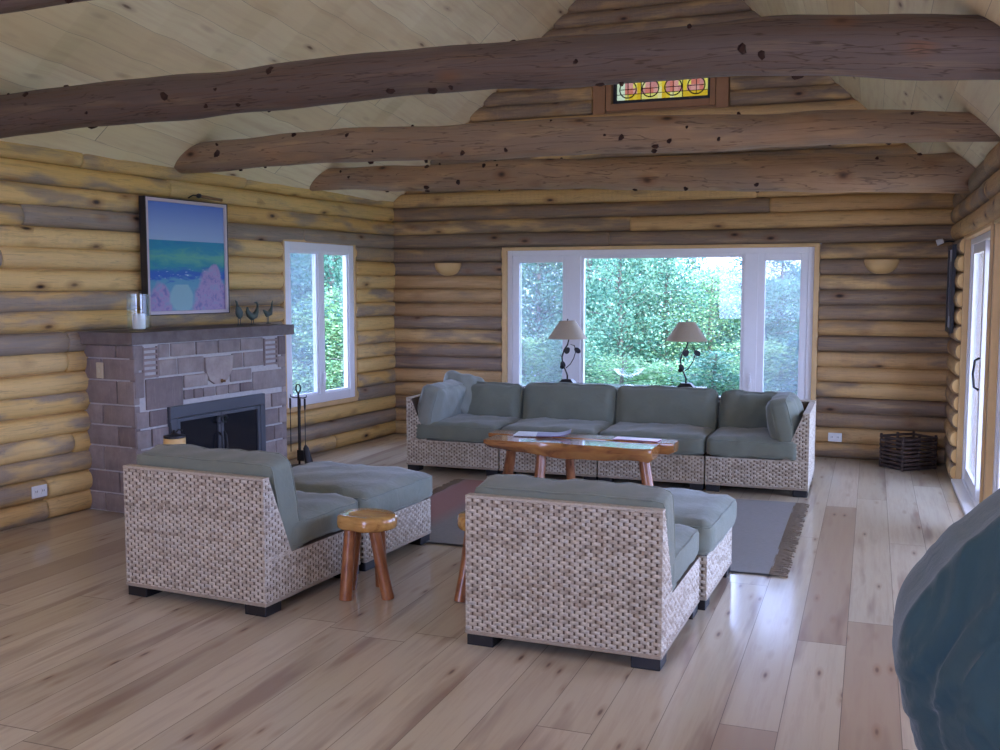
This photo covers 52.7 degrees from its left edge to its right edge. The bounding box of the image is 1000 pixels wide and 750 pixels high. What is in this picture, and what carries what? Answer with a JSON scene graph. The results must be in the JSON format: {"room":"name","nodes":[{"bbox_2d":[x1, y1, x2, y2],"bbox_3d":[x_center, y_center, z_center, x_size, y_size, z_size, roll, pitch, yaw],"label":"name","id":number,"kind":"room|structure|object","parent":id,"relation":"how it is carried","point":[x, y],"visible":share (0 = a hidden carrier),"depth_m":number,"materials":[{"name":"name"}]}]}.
{"room":"living room","nodes":[
{"label":"living room","id":0,"kind":"room"},
{"bbox_2d":[0,141,395,530],"bbox_3d":[-4.170,-0.100,5.153,0.134,3.200,14.053,2,6,26],"label":"wall","id":1,"kind":"structure","parent":0,"point":[70,263],"depth_m":7.44,"materials":[{"name":"brown wood"}]},
{"bbox_2d":[31,484,46,498],"bbox_3d":[-3.217,0.813,7.056,0.012,0.085,0.125,2,6,26],"label":"wall outlet","id":2,"kind":"object","parent":1,"relation":"attached to","point":[38,491],"visible":1,"depth_m":7.05,"materials":[{"name":"white plastic"}]},
{"bbox_2d":[139,195,229,315],"bbox_3d":[-2.559,-0.953,8.198,0.106,0.920,0.930,2,6,26],"label":"painting","id":3,"kind":"object","parent":1,"relation":"attached to","point":[184,257],"visible":0.91,"depth_m":8.14},
{"bbox_2d":[188,193,222,201],"bbox_3d":[-2.442,-1.464,8.342,0.156,0.047,0.294,2,6,26],"label":"picture light","id":4,"kind":"object","parent":1,"relation":"attached to","point":[198,195],"visible":1,"depth_m":8.28,"materials":[{"name":"black metal"}]},
{"bbox_2d":[279,240,357,412],"bbox_3d":[-1.792,-0.505,10.044,0.125,1.645,1.200,2,6,26],"label":"window","id":5,"kind":"structure","parent":1,"relation":"in","point":[321,397],"depth_m":10.03,"materials":[{"name":"white paint"}]},
{"bbox_2d":[0,433,964,749],"bbox_3d":[-0.878,1.369,3.974,9.100,0.120,14.200,2,5,20],"label":"floor","id":6,"kind":"structure","parent":0,"point":[804,660],"depth_m":4.51,"materials":[{"name":"brown wood"}]},
{"bbox_2d":[163,422,185,443],"bbox_3d":[-2.260,0.684,7.034,0.150,0.711,0.150,2,5,20],"label":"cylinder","id":7,"kind":"object","parent":6,"relation":"on","point":[174,437],"visible":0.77,"depth_m":6.97,"materials":[{"name":"brown wood"}]},
{"bbox_2d":[77,324,293,512],"bbox_3d":[-2.437,0.281,8.152,0.577,1.320,1.900,2,6,26],"label":"fireplace","id":8,"kind":"object","parent":6,"relation":"on","point":[224,386],"visible":0.8,"depth_m":7.64,"materials":[{"name":"stone"}]},
{"bbox_2d":[96,362,103,377],"bbox_3d":[-2.913,-0.034,7.354,0.060,0.115,0.016,2,6,26],"label":"switch plate","id":9,"kind":"object","parent":8,"relation":"attached to","point":[99,365],"depth_m":7.35,"materials":[{"name":"beige plastic"}]},
{"bbox_2d":[126,294,150,331],"bbox_3d":[-2.650,-0.456,7.410,0.168,0.275,0.168,2,5,20],"label":"candle holder","id":10,"kind":"object","parent":8,"relation":"on","point":[138,318],"visible":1,"depth_m":7.38,"materials":[{"name":"clear glass"}]},
{"bbox_2d":[132,313,145,328],"bbox_3d":[-2.650,-0.394,7.415,0.088,0.115,0.088,2,5,20],"label":"candle","id":11,"kind":"object","parent":10,"relation":"on","point":[138,318],"depth_m":7.38,"materials":[{"name":"white wax"}]},
{"bbox_2d":[142,346,158,378],"bbox_3d":[-2.557,-0.092,7.364,0.038,0.230,0.150,2,6,26],"label":"vent","id":12,"kind":"object","parent":8,"relation":"attached to","point":[150,354],"depth_m":7.36,"materials":[{"name":"grey metal"}]},
{"bbox_2d":[77,324,293,344],"bbox_3d":[-2.454,-0.335,8.106,0.540,0.085,1.900,2,6,26],"label":"mantel shelf","id":13,"kind":"object","parent":8,"relation":"attached to","point":[213,334],"depth_m":7.78,"materials":[{"name":"grey stone"}]},
{"bbox_2d":[235,300,242,325],"bbox_3d":[-2.219,-0.529,8.582,0.072,0.216,0.071,-2,6,-26],"label":"bird figurine","id":14,"kind":"object","parent":8,"relation":"on","point":[238,311],"visible":1,"depth_m":8.56,"materials":[{"name":"brown metal"}]},
{"bbox_2d":[245,301,258,324],"bbox_3d":[-2.150,-0.538,8.769,0.060,0.202,0.177,2,5,20],"label":"bird figurine","id":15,"kind":"object","parent":8,"relation":"on","point":[254,315],"visible":1,"depth_m":8.76,"materials":[{"name":"brown metal"}]},
{"bbox_2d":[263,300,272,323],"bbox_3d":[-2.066,-0.560,8.996,0.052,0.206,0.159,2,5,20],"label":"bird figurine","id":16,"kind":"object","parent":8,"relation":"on","point":[269,312],"visible":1,"depth_m":8.99,"materials":[{"name":"brown metal"}]},
{"bbox_2d":[263,338,277,365],"bbox_3d":[-1.958,-0.200,8.594,0.038,0.230,0.175,2,6,26],"label":"vent","id":17,"kind":"object","parent":8,"relation":"attached to","point":[270,345],"depth_m":8.59,"materials":[{"name":"grey metal"}]},
{"bbox_2d":[123,444,360,616],"bbox_3d":[-1.398,0.764,5.611,0.928,0.800,0.912,2,6,25],"label":"lounge chair","id":18,"kind":"object","parent":6,"relation":"on","point":[230,525],"visible":1,"depth_m":5.22,"materials":[{"name":"wicker"}]},
{"bbox_2d":[137,445,301,550],"bbox_3d":[-1.498,0.668,5.387,0.912,0.556,0.249,2,19,25],"label":"cushion","id":19,"kind":"object","parent":18,"relation":"on","point":[277,471],"depth_m":5.20,"materials":[{"name":"grey fabric"}]},
{"bbox_2d":[291,490,357,544],"bbox_3d":[-1.359,0.790,5.699,0.921,0.207,0.724,2,6,25],"label":"seat cushion","id":20,"kind":"object","parent":18,"relation":"on","point":[314,522],"depth_m":5.52,"materials":[{"name":"grey fabric"}]},
{"bbox_2d":[289,384,312,466],"bbox_3d":[-1.819,0.461,9.248,0.252,0.770,0.200,2,5,20],"label":"fireplace tool set","id":21,"kind":"object","parent":6,"relation":"on","point":[304,455],"visible":0.84,"depth_m":9.23,"materials":[{"name":"black metal"}]},
{"bbox_2d":[292,461,432,571],"bbox_3d":[-1.027,0.847,6.383,0.981,0.500,0.864,2,6,25],"label":"ottoman","id":22,"kind":"object","parent":6,"relation":"on","point":[404,492],"visible":0.34,"depth_m":6.21,"materials":[{"name":"fabric"}]},
{"bbox_2d":[292,461,432,510],"bbox_3d":[-1.027,0.726,6.372,0.978,0.257,0.862,2,6,25],"label":"cushion","id":23,"kind":"object","parent":22,"relation":"on","point":[390,488],"depth_m":6.20,"materials":[{"name":"grey fabric"}]},
{"bbox_2d":[337,508,396,600],"bbox_3d":[-0.720,0.966,5.421,0.324,0.450,0.309,-2,5,-21],"label":"wooden stool","id":24,"kind":"object","parent":6,"relation":"on","point":[354,522],"visible":1,"depth_m":5.33,"materials":[{"name":"brown wood"}]},
{"bbox_2d":[454,511,465,602],"bbox_3d":[-0.099,0.965,5.429,0.348,0.449,0.316,-1,5,-14],"label":"wooden stool","id":25,"kind":"object","parent":6,"relation":"on","point":[460,594],"visible":0.19,"depth_m":5.30,"materials":[{"name":"brown wood"}]},
{"bbox_2d":[406,379,524,475],"bbox_3d":[-0.273,0.445,9.338,0.886,0.785,0.948,2,5,20],"label":"sofa section","id":26,"kind":"object","parent":6,"relation":"on","point":[438,434],"visible":0.76,"depth_m":9.02,"materials":[{"name":"fabric"}]},
{"bbox_2d":[417,379,465,424],"bbox_3d":[-0.535,0.266,9.302,0.305,0.421,0.690,17,10,18],"label":"cushion","id":27,"kind":"object","parent":26,"relation":"on","point":[438,403],"depth_m":9.02,"materials":[{"name":"grey fabric"}]},
{"bbox_2d":[443,370,483,413],"bbox_3d":[-0.359,0.186,9.557,0.444,0.462,0.305,0,5,0],"label":"throw pillow","id":28,"kind":"object","parent":26,"relation":"on","point":[468,380],"visible":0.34,"depth_m":9.49,"materials":[{"name":"grey fabric"}]},
{"bbox_2d":[416,414,521,442],"bbox_3d":[-0.264,0.484,9.251,0.805,0.218,0.785,2,5,20],"label":"seat cushion","id":29,"kind":"object","parent":26,"relation":"on","point":[445,428],"depth_m":8.97,"materials":[{"name":"grey fabric"}]},
{"bbox_2d":[467,381,524,418],"bbox_3d":[-0.082,0.261,9.525,0.648,0.402,0.298,2,-10,20],"label":"cushion","id":30,"kind":"object","parent":26,"relation":"on","point":[499,399],"depth_m":9.38,"materials":[{"name":"grey fabric"}]},
{"bbox_2d":[499,382,617,479],"bbox_3d":[0.558,0.475,9.034,0.888,0.778,0.948,2,5,20],"label":"sofa section","id":31,"kind":"object","parent":6,"relation":"on","point":[584,409],"visible":0.48,"depth_m":9.04,"materials":[{"name":"fabric"}]},
{"bbox_2d":[502,417,611,434],"bbox_3d":[0.530,0.509,8.961,0.875,0.220,0.786,2,5,20],"label":"seat cushion","id":32,"kind":"object","parent":31,"relation":"on","point":[578,425],"depth_m":8.78,"materials":[{"name":"grey fabric"}]},
{"bbox_2d":[523,382,617,423],"bbox_3d":[0.645,0.281,9.256,0.888,0.421,0.307,2,-9,20],"label":"cushion","id":33,"kind":"object","parent":31,"relation":"on","point":[546,400],"depth_m":9.12,"materials":[{"name":"grey fabric"}]},
{"bbox_2d":[465,474,699,670],"bbox_3d":[0.433,0.841,4.889,0.923,0.773,0.911,2,5,22],"label":"lounge chair","id":34,"kind":"object","parent":6,"relation":"on","point":[593,565],"visible":1,"depth_m":4.48,"materials":[{"name":"wicker"}]},
{"bbox_2d":[475,475,675,590],"bbox_3d":[0.346,0.761,4.662,0.907,0.555,0.248,2,18,22],"label":"cushion","id":35,"kind":"object","parent":34,"relation":"on","point":[596,492],"depth_m":4.52,"materials":[{"name":"grey fabric"}]},
{"bbox_2d":[672,524,698,584],"bbox_3d":[0.467,0.853,4.977,0.916,0.208,0.724,2,5,22],"label":"seat cushion","id":36,"kind":"object","parent":34,"relation":"on","point":[685,562],"depth_m":4.84,"materials":[{"name":"grey fabric"}]},
{"bbox_2d":[426,479,808,577],"bbox_3d":[0.622,1.017,7.193,2.921,0.017,2.046,2,5,20],"label":"rug","id":37,"kind":"object","parent":6,"relation":"on","point":[764,533],"visible":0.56,"depth_m":6.88,"materials":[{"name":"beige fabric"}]},
{"bbox_2d":[483,430,678,485],"bbox_3d":[0.569,0.741,7.605,1.460,0.522,0.524,2,5,21],"label":"coffee table","id":38,"kind":"object","parent":37,"relation":"on","point":[569,448],"visible":0.89,"depth_m":7.45,"materials":[{"name":"brown wood"}]},
{"bbox_2d":[513,431,537,436],"bbox_3d":[0.270,0.457,7.812,0.300,0.006,0.220,1,5,12],"label":"magazine","id":39,"kind":"object","parent":38,"relation":"on","point":[519,433],"visible":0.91,"depth_m":7.82,"materials":[{"name":"white paper"}]},
{"bbox_2d":[536,429,570,436],"bbox_3d":[0.413,0.442,7.737,0.260,0.034,0.200,1,5,6],"label":"magazine","id":40,"kind":"object","parent":39,"relation":"on","point":[539,434],"visible":1,"depth_m":7.72,"materials":[{"name":"white paper"}]},
{"bbox_2d":[613,436,661,441],"bbox_3d":[1.024,0.480,7.547,0.340,0.005,0.130,2,5,23],"label":"magazine","id":41,"kind":"object","parent":38,"relation":"on","point":[617,437],"visible":1,"depth_m":7.52,"materials":[{"name":"white paper"}]},
{"bbox_2d":[579,383,706,387],"bbox_3d":[1.234,0.449,9.873,1.500,0.685,0.380,2,5,20],"label":"console table","id":42,"kind":"object","parent":6,"relation":"on","point":[614,385],"visible":0.03,"depth_m":9.90,"materials":[{"name":"brown wood"}]},
{"bbox_2d":[548,319,586,382],"bbox_3d":[0.668,-0.234,10.001,0.394,0.650,0.394,2,5,20],"label":"table lamp","id":43,"kind":"object","parent":42,"relation":"on","point":[564,330],"visible":0.95,"depth_m":9.89,"materials":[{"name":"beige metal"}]},
{"bbox_2d":[666,320,706,387],"bbox_3d":[1.771,-0.198,9.597,0.394,0.650,0.394,2,5,20],"label":"table lamp","id":44,"kind":"object","parent":42,"relation":"on","point":[686,331],"visible":0.98,"depth_m":9.49,"materials":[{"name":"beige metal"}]},
{"bbox_2d":[597,385,719,490],"bbox_3d":[1.391,0.500,8.729,0.903,0.781,0.947,2,5,20],"label":"sofa section","id":45,"kind":"object","parent":6,"relation":"on","point":[688,415],"visible":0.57,"depth_m":8.65,"materials":[{"name":"fabric"}]},
{"bbox_2d":[599,422,714,454],"bbox_3d":[1.363,0.536,8.656,0.890,0.221,0.786,2,5,20],"label":"seat cushion","id":46,"kind":"object","parent":45,"relation":"on","point":[692,437],"depth_m":8.40,"materials":[{"name":"grey fabric"}]},
{"bbox_2d":[616,385,718,429],"bbox_3d":[1.478,0.307,8.951,0.903,0.424,0.309,2,-9,20],"label":"cushion","id":47,"kind":"object","parent":45,"relation":"on","point":[669,405],"depth_m":8.82,"materials":[{"name":"grey fabric"}]},
{"bbox_2d":[664,488,736,609],"bbox_3d":[0.779,0.911,5.652,0.970,0.499,0.832,2,5,22],"label":"ottoman","id":48,"kind":"object","parent":6,"relation":"on","point":[714,516],"visible":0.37,"depth_m":5.35,"materials":[{"name":"fabric"}]},
{"bbox_2d":[664,488,736,555],"bbox_3d":[0.779,0.791,5.641,0.968,0.257,0.830,2,5,22],"label":"cushion","id":49,"kind":"object","parent":48,"relation":"on","point":[714,516],"depth_m":5.37,"materials":[{"name":"grey fabric"}]},
{"bbox_2d":[705,389,815,497],"bbox_3d":[2.191,0.522,8.437,0.806,0.788,0.945,2,5,20],"label":"sofa section","id":50,"kind":"object","parent":6,"relation":"on","point":[766,440],"visible":1,"depth_m":8.06,"materials":[{"name":"fabric"}]},
{"bbox_2d":[719,389,778,427],"bbox_3d":[2.175,0.333,8.694,0.568,0.407,0.312,2,-10,20],"label":"cushion","id":51,"kind":"object","parent":50,"relation":"on","point":[738,408],"depth_m":8.60,"materials":[{"name":"grey fabric"}]},
{"bbox_2d":[706,426,796,460],"bbox_3d":[2.126,0.560,8.378,0.725,0.218,0.783,2,5,20],"label":"seat cushion","id":52,"kind":"object","parent":50,"relation":"on","point":[727,443],"depth_m":8.05,"materials":[{"name":"grey fabric"}]},
{"bbox_2d":[766,391,803,441],"bbox_3d":[2.339,0.357,8.248,0.299,0.422,0.690,-13,0,21],"label":"cushion","id":53,"kind":"object","parent":50,"relation":"on","point":[784,410],"depth_m":7.94,"materials":[{"name":"grey fabric"}]},
{"bbox_2d":[879,431,937,471],"bbox_3d":[3.728,0.693,9.230,0.390,0.310,0.326,-2,5,-20],"label":"crate","id":54,"kind":"object","parent":6,"relation":"on","point":[912,447],"visible":1,"depth_m":9.13,"materials":[{"name":"brown wicker"}]},
{"bbox_2d":[892,488,999,749],"bbox_3d":[1.575,0.870,2.563,1.088,1.236,1.299,2,5,20],"label":"armchair","id":55,"kind":"object","parent":6,"relation":"on","point":[946,636],"visible":1,"depth_m":2.51,"materials":[{"name":"teal fabric"}]},
{"bbox_2d":[0,0,999,201],"bbox_3d":[-0.877,-2.484,3.636,9.138,3.185,14.200,2,5,20],"label":"ceiling","id":56,"kind":"structure","parent":0,"point":[93,41],"depth_m":7.47,"materials":[{"name":"brown wood"}]},
{"bbox_2d":[0,0,90,13],"bbox_3d":[-1.337,-1.562,3.777,7.205,0.310,0.296,2,5,20],"label":"roof beam","id":57,"kind":"structure","parent":56,"relation":"attached to","point":[6,6],"depth_m":3.95,"materials":[{"name":"brown wood"}]},
{"bbox_2d":[0,14,999,138],"bbox_3d":[-0.573,-1.539,5.417,6.909,0.409,0.319,2,5,20],"label":"roof beam","id":58,"kind":"structure","parent":56,"relation":"attached to","point":[916,47],"depth_m":5.00,"materials":[{"name":"brown wood"}]},
{"bbox_2d":[174,109,999,173],"bbox_3d":[0.085,-1.669,7.206,6.906,0.325,0.302,2,5,20],"label":"roof beam","id":59,"kind":"structure","parent":56,"relation":"attached to","point":[499,140],"depth_m":6.90,"materials":[{"name":"brown wood"}]},
{"bbox_2d":[310,152,975,193],"bbox_3d":[0.732,-1.706,8.823,6.806,0.428,0.332,2,5,20],"label":"roof beam","id":60,"kind":"structure","parent":56,"relation":"attached to","point":[949,172],"depth_m":8.42,"materials":[{"name":"brown wood"}]},
{"bbox_2d":[391,0,956,463],"bbox_3d":[1.568,-1.898,10.216,6.400,5.900,0.264,2,5,20],"label":"wall","id":61,"kind":"structure","parent":0,"point":[882,354],"depth_m":9.87,"materials":[{"name":"brown wood"}]},
{"bbox_2d":[435,263,461,275],"bbox_3d":[-0.581,-1.140,10.904,0.310,0.141,0.116,2,5,20],"label":"wall sconce","id":62,"kind":"object","parent":61,"relation":"attached to","point":[446,269],"visible":1,"depth_m":10.87,"materials":[{"name":"beige glass"}]},
{"bbox_2d":[502,243,820,399],"bbox_3d":[1.563,-0.489,10.327,3.230,1.654,0.190,2,5,20],"label":"window","id":63,"kind":"structure","parent":61,"relation":"in","point":[754,256],"depth_m":10.04,"materials":[{"name":"white paint"}]},
{"bbox_2d":[593,77,729,114],"bbox_3d":[1.615,-2.907,10.110,1.360,0.550,0.185,2,5,20],"label":"window","id":64,"kind":"structure","parent":61,"relation":"in","point":[715,90],"depth_m":10.11,"materials":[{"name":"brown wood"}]},
{"bbox_2d":[828,433,841,441],"bbox_3d":[3.212,0.598,9.688,0.125,0.085,0.012,2,5,20],"label":"wall outlet","id":65,"kind":"object","parent":61,"relation":"attached to","point":[833,437],"visible":1,"depth_m":9.69,"materials":[{"name":"white plastic"}]},
{"bbox_2d":[864,259,898,273],"bbox_3d":[3.547,-1.008,9.391,0.310,0.141,0.116,2,5,20],"label":"wall sconce","id":66,"kind":"object","parent":61,"relation":"attached to","point":[877,266],"visible":1,"depth_m":9.36,"materials":[{"name":"beige glass"}]},
{"bbox_2d":[943,141,999,500],"bbox_3d":[3.324,-0.096,6.829,0.264,2.900,5.680,2,5,20],"label":"wall","id":67,"kind":"structure","parent":0,"point":[973,210],"depth_m":8.43,"materials":[{"name":"brown wood"}]},
{"bbox_2d":[936,239,954,245],"bbox_3d":[3.991,-1.187,9.028,0.183,0.064,0.057,1,5,12],"label":"light","id":68,"kind":"object","parent":67,"relation":"attached to","point":[939,241],"visible":0.95,"depth_m":9.02,"materials":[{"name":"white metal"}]},
{"bbox_2d":[945,244,956,332],"bbox_3d":[3.967,-0.757,8.887,0.034,0.760,0.540,2,5,20],"label":"framed picture","id":69,"kind":"object","parent":67,"relation":"attached to","point":[952,250],"visible":0.94,"depth_m":8.67},
{"bbox_2d":[948,261,951,315],"bbox_3d":[3.965,-0.757,8.887,0.004,0.480,0.280,2,5,20],"label":"print","id":70,"kind":"object","parent":69,"relation":"attached to","point":[950,261],"depth_m":8.93},
{"bbox_2d":[951,222,993,514],"bbox_3d":[3.581,-0.040,7.528,0.200,2.068,2.035,2,5,20],"label":"door","id":71,"kind":"structure","parent":67,"relation":"in","point":[967,484],"depth_m":7.99,"materials":[{"name":"white paint"}]},
{"bbox_2d":[983,217,999,499],"bbox_3d":[2.811,0.142,5.443,0.200,2.068,2.035,2,5,20],"label":"door","id":72,"kind":"structure","parent":67,"relation":"in","point":[992,451],"depth_m":6.35,"materials":[{"name":"white paint"}]},
{"label":"outside","id":73,"kind":"structure","parent":0,"visible":0},
{"bbox_3d":[0.903,5.726,24.768,75.000,11.503,70.000,2,5,20],"label":"ground","id":74,"kind":"structure","parent":73,"visible":0},
{"bbox_2d":[290,253,311,356],"bbox_3d":[-3.652,-0.762,15.512,2.890,5.118,3.129,-4,6,-37],"label":"cedar tree","id":75,"kind":"object","parent":74,"relation":"on","point":[296,253],"visible":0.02,"depth_m":15.63,"materials":[{"name":"green plant"}]},
{"bbox_2d":[290,253,336,310],"bbox_3d":[-3.327,-0.692,16.032,2.961,5.438,2.741,3,6,29],"label":"spruce tree","id":76,"kind":"object","parent":74,"relation":"on","point":[292,253],"visible":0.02,"depth_m":15.71,"materials":[{"name":"green plant"}]},
{"bbox_2d":[290,253,343,393],"bbox_3d":[-3.024,-0.461,13.503,2.741,4.314,2.961,-1,5,-14],"label":"spruce tree","id":77,"kind":"object","parent":74,"relation":"on","point":[300,281],"visible":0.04,"depth_m":13.20,"materials":[{"name":"green plant"}]},
{"bbox_2d":[290,254,343,390],"bbox_3d":[-2.493,-0.790,14.684,2.524,4.760,2.843,5,7,42],"label":"cedar tree","id":78,"kind":"object","parent":74,"relation":"on","point":[329,266],"visible":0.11,"depth_m":14.48,"materials":[{"name":"green plant"}]},
{"bbox_2d":[291,253,342,386],"bbox_3d":[-2.433,-0.485,15.426,2.688,4.194,2.483,-5,7,-42],"label":"cedar tree","id":79,"kind":"object","parent":74,"relation":"on","point":[309,290],"visible":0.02,"depth_m":15.15,"materials":[{"name":"green plant"}]},
{"bbox_2d":[291,283,343,394],"bbox_3d":[-2.230,0.063,13.478,3.194,2.671,2.702,3,6,30],"label":"leafy tree","id":80,"kind":"object","parent":74,"relation":"on","point":[335,306],"visible":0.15,"depth_m":13.15,"materials":[{"name":"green plant"}]},
{"bbox_2d":[291,309,343,394],"bbox_3d":[-2.150,0.246,13.276,2.702,2.248,3.194,-2,5,-20],"label":"leafy tree","id":81,"kind":"object","parent":74,"relation":"on","point":[327,325],"visible":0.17,"depth_m":12.98,"materials":[{"name":"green plant"}]},
{"bbox_2d":[522,263,560,381],"bbox_3d":[0.235,-1.371,23.381,4.157,7.839,4.682,-2,5,-23],"label":"cedar tree","id":82,"kind":"object","parent":74,"relation":"on","point":[527,295],"visible":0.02,"depth_m":23.13,"materials":[{"name":"green plant"}]},
{"bbox_2d":[522,260,598,368],"bbox_3d":[1.178,-0.981,20.511,3.742,7.153,3.464,-2,5,-23],"label":"spruce tree","id":83,"kind":"object","parent":74,"relation":"on","point":[598,260],"visible":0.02,"depth_m":20.47,"materials":[{"name":"green plant"}]},
{"bbox_2d":[522,335,612,384],"bbox_3d":[0.193,0.447,13.861,3.194,1.981,2.702,0,5,6],"label":"leafy tree","id":84,"kind":"object","parent":74,"relation":"on","point":[535,362],"visible":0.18,"depth_m":13.78,"materials":[{"name":"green plant"}]},
{"bbox_2d":[522,263,613,380],"bbox_3d":[0.693,-0.762,16.492,2.778,4.918,3.007,-1,5,-13],"label":"cedar tree","id":85,"kind":"object","parent":74,"relation":"on","point":[549,310],"visible":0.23,"depth_m":16.05,"materials":[{"name":"green plant"}]},
{"bbox_2d":[524,317,636,383],"bbox_3d":[1.081,0.337,14.117,2.474,2.371,2.786,1,5,7],"label":"cedar tree","id":86,"kind":"object","parent":74,"relation":"on","point":[558,348],"visible":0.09,"depth_m":14.01,"materials":[{"name":"green plant"}]},
{"bbox_2d":[523,259,658,384],"bbox_3d":[1.590,-0.753,16.706,2.903,5.141,3.143,0,5,5],"label":"cedar tree","id":87,"kind":"object","parent":74,"relation":"on","point":[588,264],"visible":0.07,"depth_m":16.19,"materials":[{"name":"green plant"}]},
{"bbox_2d":[552,258,694,384],"bbox_3d":[1.914,-0.380,14.999,2.688,4.311,2.483,2,5,21],"label":"cedar tree","id":88,"kind":"object","parent":74,"relation":"on","point":[619,349],"visible":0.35,"depth_m":14.89,"materials":[{"name":"green plant"}]},
{"bbox_2d":[592,260,674,356],"bbox_3d":[2.656,-0.887,23.834,3.775,6.684,4.087,2,5,21],"label":"cedar tree","id":89,"kind":"object","parent":74,"relation":"on","point":[599,260],"visible":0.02,"depth_m":23.38,"materials":[{"name":"green plant"}]},
{"bbox_2d":[560,350,717,387],"bbox_3d":[1.821,0.580,13.285,2.702,1.770,3.194,-1,5,-7],"label":"leafy tree","id":90,"kind":"object","parent":74,"relation":"on","point":[612,361],"visible":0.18,"depth_m":13.27,"materials":[{"name":"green plant"}]},
{"bbox_2d":[557,258,720,377],"bbox_3d":[2.538,-0.741,17.993,3.661,5.532,3.097,-2,5,-18],"label":"leafy tree","id":91,"kind":"object","parent":74,"relation":"on","point":[686,260],"visible":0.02,"depth_m":17.76,"materials":[{"name":"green plant"}]},
{"bbox_2d":[600,259,686,365],"bbox_3d":[2.973,-0.389,20.040,2.858,5.061,3.094,-3,6,-30],"label":"cedar tree","id":92,"kind":"object","parent":74,"relation":"on","point":[650,260],"visible":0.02,"depth_m":19.95,"materials":[{"name":"green plant"}]},
{"bbox_2d":[587,358,730,391],"bbox_3d":[2.146,0.664,13.382,3.194,1.756,2.702,1,5,14],"label":"leafy tree","id":93,"kind":"object","parent":74,"relation":"on","point":[683,363],"visible":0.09,"depth_m":13.29,"materials":[{"name":"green plant"}]},
{"bbox_2d":[605,258,733,383],"bbox_3d":[2.584,-0.111,15.293,2.786,3.845,2.474,4,6,39],"label":"cedar tree","id":94,"kind":"object","parent":74,"relation":"on","point":[669,267],"visible":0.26,"depth_m":15.04,"materials":[{"name":"green plant"}]},
{"bbox_2d":[615,265,774,388],"bbox_3d":[3.093,0.042,15.562,2.676,3.589,2.493,-1,5,-13],"label":"leafy tree","id":95,"kind":"object","parent":74,"relation":"on","point":[723,284],"visible":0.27,"depth_m":15.23,"materials":[{"name":"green plant"}]},
{"bbox_2d":[659,258,736,367],"bbox_3d":[3.582,-0.017,17.786,2.741,4.534,2.961,-1,5,-10],"label":"spruce tree","id":96,"kind":"object","parent":74,"relation":"on","point":[692,259],"visible":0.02,"depth_m":17.78,"materials":[{"name":"green plant"}]},
{"bbox_2d":[674,270,730,371],"bbox_3d":[4.268,-0.066,21.069,2.483,4.383,2.688,2,5,23],"label":"cedar tree","id":97,"kind":"object","parent":74,"relation":"on","point":[701,270],"visible":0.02,"depth_m":20.77,"materials":[{"name":"green plant"}]},
{"bbox_2d":[686,260,731,333],"bbox_3d":[4.816,-0.131,22.750,2.913,4.877,2.586,-1,5,-16],"label":"cedar tree","id":98,"kind":"object","parent":74,"relation":"on","point":[715,268],"visible":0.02,"depth_m":22.55,"materials":[{"name":"green plant"}]},
{"bbox_2d":[687,266,741,372],"bbox_3d":[4.063,0.032,17.730,2.474,3.951,2.786,-3,6,-31],"label":"cedar tree","id":99,"kind":"object","parent":74,"relation":"on","point":[731,266],"visible":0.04,"depth_m":17.55,"materials":[{"name":"green plant"}]},
{"bbox_2d":[662,348,778,395],"bbox_3d":[2.805,0.581,12.895,2.474,1.856,2.786,-3,6,-31],"label":"cedar tree","id":100,"kind":"object","parent":74,"relation":"on","point":[708,360],"visible":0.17,"depth_m":12.76,"materials":[{"name":"green plant"}]},
{"bbox_2d":[700,257,782,383],"bbox_3d":[3.823,0.062,15.997,3.004,4.354,2.889,2,5,20],"label":"spruce tree","id":101,"kind":"object","parent":74,"relation":"on","point":[737,285],"visible":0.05,"depth_m":15.59,"materials":[{"name":"green plant"}]},
{"bbox_2d":[687,335,798,394],"bbox_3d":[3.369,0.512,13.370,2.676,2.105,2.493,3,6,33],"label":"leafy tree","id":102,"kind":"object","parent":74,"relation":"on","point":[780,348],"visible":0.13,"depth_m":13.03,"materials":[{"name":"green plant"}]},
{"bbox_2d":[688,276,799,393],"bbox_3d":[3.931,0.155,15.234,2.483,3.360,2.688,-2,5,-24],"label":"cedar tree","id":103,"kind":"object","parent":74,"relation":"on","point":[769,296],"visible":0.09,"depth_m":14.89,"materials":[{"name":"green plant"}]},
{"bbox_2d":[732,279,799,388],"bbox_3d":[4.431,0.193,14.749,2.483,3.352,2.688,-1,5,-14],"label":"cedar tree","id":104,"kind":"object","parent":74,"relation":"on","point":[797,306],"visible":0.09,"depth_m":14.78,"materials":[{"name":"green plant"}]},
{"bbox_2d":[733,261,800,359],"bbox_3d":[4.331,-0.073,16.588,2.741,4.609,2.961,-4,6,-37],"label":"spruce tree","id":105,"kind":"object","parent":74,"relation":"on","point":[782,275],"visible":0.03,"depth_m":16.33,"materials":[{"name":"green plant"}]},
{"bbox_2d":[739,275,795,344],"bbox_3d":[5.275,0.006,20.604,2.688,4.264,2.483,2,5,20],"label":"cedar tree","id":106,"kind":"object","parent":74,"relation":"on","point":[769,275],"visible":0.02,"depth_m":20.26,"materials":[{"name":"green plant"}]},
{"bbox_2d":[763,328,798,394],"bbox_3d":[3.553,0.582,12.724,2.889,2.337,3.004,1,5,7],"label":"spruce tree","id":107,"kind":"object","parent":74,"relation":"on","point":[789,343],"visible":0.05,"depth_m":12.70,"materials":[{"name":"green plant"}]},
{"bbox_2d":[774,261,800,374],"bbox_3d":[6.306,-0.077,21.070,2.881,4.712,2.661,3,6,29],"label":"cedar tree","id":108,"kind":"object","parent":74,"relation":"on","point":[794,261],"visible":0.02,"depth_m":20.98,"materials":[{"name":"green plant"}]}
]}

